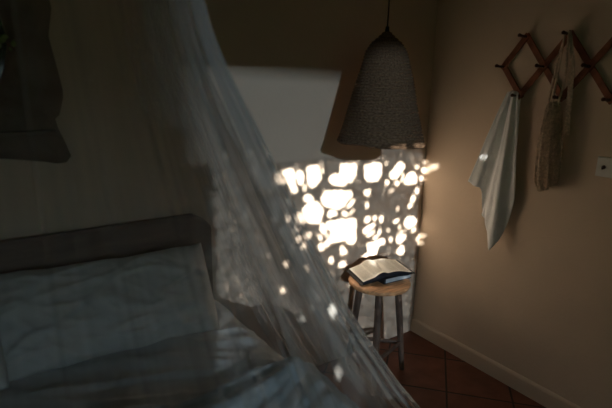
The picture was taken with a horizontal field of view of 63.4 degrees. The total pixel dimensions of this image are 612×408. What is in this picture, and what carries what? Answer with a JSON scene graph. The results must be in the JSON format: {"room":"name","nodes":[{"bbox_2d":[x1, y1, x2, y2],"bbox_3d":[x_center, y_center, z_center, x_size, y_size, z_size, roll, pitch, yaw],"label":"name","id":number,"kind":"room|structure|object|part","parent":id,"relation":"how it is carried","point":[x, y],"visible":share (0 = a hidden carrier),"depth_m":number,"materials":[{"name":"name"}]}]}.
{"room":"bedroom","nodes":[
{"label":"bedroom","id":0,"kind":"room"},
{"bbox_2d":[0,0,437,366],"bbox_3d":[-1.097,-0.269,1.768,4.329,2.800,0.150,-9,17,-34],"label":"wall","id":1,"kind":"structure","parent":0,"point":[151,124],"depth_m":2.28,"materials":[{"name":"paint"}]},
{"bbox_2d":[0,0,70,163],"bbox_3d":[-1.141,-0.565,1.523,0.699,0.948,0.059,-9,17,-34],"label":"wall mirror","id":2,"kind":"object","parent":1,"relation":"attached to","point":[31,91],"visible":0.98,"depth_m":1.70,"materials":[{"name":"black mirror"}]},
{"bbox_2d":[0,35,15,50],"bbox_3d":[-1.024,-0.536,1.569,0.178,0.090,0.034,-9,17,-34],"label":"leafy sprig","id":3,"kind":"object","parent":2,"relation":"attached to","point":[3,38],"visible":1,"depth_m":1.61,"materials":[{"name":"green plant"}]},
{"bbox_2d":[316,331,545,407],"bbox_3d":[0.007,1.530,0.678,4.479,0.100,3.910,-9,17,-34],"label":"floor","id":4,"kind":"structure","parent":0,"point":[432,376],"depth_m":2.70,"materials":[{"name":"tile"}]},
{"bbox_2d":[0,213,212,292],"bbox_3d":[-0.580,0.827,1.127,1.650,1.015,1.893,-9,17,-34],"label":"headboard","id":5,"kind":"object","parent":4,"relation":"on","point":[52,250],"visible":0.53,"depth_m":1.95,"materials":[{"name":"grey"}]},
{"bbox_2d":[0,300,283,407],"bbox_3d":[-0.820,0.718,1.473,1.668,0.231,0.926,-9,17,-34],"label":"sheet","id":6,"kind":"object","parent":5,"relation":"on","point":[173,370],"visible":0.6,"depth_m":1.67,"materials":[{"name":"fabric"}]},
{"bbox_2d":[0,340,8,389],"bbox_3d":[-1.305,0.469,1.390,0.765,0.326,0.277,-11,19,-39],"label":"pillow","id":7,"kind":"object","parent":6,"relation":"on","point":[4,382],"visible":1,"depth_m":1.58,"materials":[{"name":"white fabric"}]},
{"bbox_2d":[0,243,219,380],"bbox_3d":[-0.719,0.376,1.841,0.764,0.319,0.261,-7,17,-30],"label":"pillow","id":8,"kind":"object","parent":6,"relation":"on","point":[63,316],"visible":0.97,"depth_m":1.76,"materials":[{"name":"white fabric"}]},
{"bbox_2d":[123,356,358,407],"bbox_3d":[-0.360,0.883,0.839,1.788,0.350,1.217,-9,17,-34],"label":"duvet","id":9,"kind":"object","parent":5,"relation":"on","point":[289,382],"visible":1,"depth_m":1.51,"materials":[{"name":"blue fabric"}]},
{"bbox_2d":[345,275,410,395],"bbox_3d":[0.386,0.672,2.701,0.350,0.570,0.350,-9,17,-34],"label":"stool","id":10,"kind":"object","parent":4,"relation":"on","point":[396,289],"visible":0.77,"depth_m":2.58,"materials":[{"name":"brown wood"}]},
{"bbox_3d":[0.272,0.662,2.776,0.098,0.548,0.036,13,18,38],"label":"leg","id":11,"kind":"part","parent":10,"relation":"part of","materials":[{"name":"grey wood"}]},
{"bbox_3d":[0.362,0.721,2.552,0.037,0.548,0.099,3,15,8],"label":"leg","id":12,"kind":"part","parent":10,"relation":"part of","materials":[{"name":"grey wood"}]},
{"bbox_3d":[0.388,0.412,2.619,0.328,0.024,0.328,-9,17,-34],"label":"seat","id":13,"kind":"part","parent":10,"relation":"part of","materials":[{"name":"brown wood"}]},
{"bbox_2d":[346,259,414,284],"bbox_3d":[0.397,0.355,2.658,0.311,0.057,0.204,-3,15,-17],"label":"open book","id":14,"kind":"object","parent":10,"relation":"on","point":[368,271],"visible":1,"depth_m":2.62,"materials":[{"name":"white paper"}]},
{"bbox_2d":[378,274,410,284],"bbox_3d":[0.448,0.377,2.649,0.189,0.030,0.132,-7,17,-30],"label":"closed book","id":15,"kind":"object","parent":10,"relation":"on","point":[384,281],"visible":0.42,"depth_m":2.58,"materials":[{"name":"black paper"}]},
{"bbox_3d":[0.517,0.677,2.737,0.098,0.548,0.036,-4,15,-19],"label":"leg","id":16,"kind":"part","parent":10,"relation":"part of","materials":[{"name":"grey wood"}]},
{"bbox_2d":[413,0,611,407],"bbox_3d":[1.814,-0.148,1.520,0.150,2.800,3.910,-9,17,-34],"label":"wall","id":17,"kind":"structure","parent":0,"point":[540,308],"depth_m":2.49,"materials":[{"name":"paint"}]},
{"bbox_2d":[410,317,581,407],"bbox_3d":[1.720,1.174,1.811,0.014,0.092,3.610,-9,17,-34],"label":"baseboard","id":18,"kind":"structure","parent":17,"relation":"attached to","point":[532,390],"depth_m":2.75,"materials":[{"name":"beige"}]},
{"bbox_2d":[495,30,611,104],"bbox_3d":[1.141,-0.611,2.199,0.082,0.311,0.665,-9,17,-34],"label":"peg rack","id":19,"kind":"object","parent":17,"relation":"attached to","point":[589,64],"visible":0.95,"depth_m":2.24,"materials":[{"name":"red wood"}]},
{"bbox_2d":[468,90,520,249],"bbox_3d":[0.966,-0.169,2.549,0.077,0.816,0.263,-9,17,-34],"label":"towel","id":20,"kind":"object","parent":19,"relation":"hanging from","point":[494,170],"visible":1,"depth_m":2.51,"materials":[{"name":"white fabric"}]},
{"bbox_2d":[534,31,574,191],"bbox_3d":[1.131,-0.406,2.249,0.095,0.720,0.124,-2,15,-13],"label":"bag","id":21,"kind":"object","parent":19,"relation":"hanging from","point":[544,177],"visible":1,"depth_m":2.25,"materials":[{"name":"beige fabric"}]},
{"bbox_2d":[595,156,611,177],"bbox_3d":[1.303,-0.152,2.114,0.028,0.086,0.124,-9,17,-34],"label":"light switch","id":22,"kind":"object","parent":17,"relation":"attached to","point":[604,164],"visible":1,"depth_m":2.13,"materials":[{"name":"white plastic"}]},
{"bbox_3d":[0.063,-1.279,-0.043,4.479,0.100,3.910,-9,17,-34],"label":"ceiling","id":23,"kind":"structure","parent":0,"visible":0},
{"bbox_2d":[203,0,419,407],"bbox_3d":[-0.484,-0.060,0.962,2.869,2.777,1.676,-9,17,-34],"label":"net","id":24,"kind":"object","parent":23,"relation":"hanging from","point":[203,0],"visible":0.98,"depth_m":1.45,"materials":[{"name":"white fabric"}]},
{"bbox_2d":[337,0,424,149],"bbox_3d":[0.348,-0.976,1.998,0.388,1.482,0.386,-9,17,-34],"label":"pendant lamp","id":25,"kind":"object","parent":23,"relation":"hanging from","point":[382,113],"visible":1,"depth_m":2.02,"materials":[{"name":"grey fabric"}]},
{"bbox_3d":[0.348,-1.212,1.938,0.009,0.980,0.006,-9,17,-34],"label":"cord","id":26,"kind":"part","parent":25,"relation":"part of","materials":[{"name":"black plastic"}]}
]}

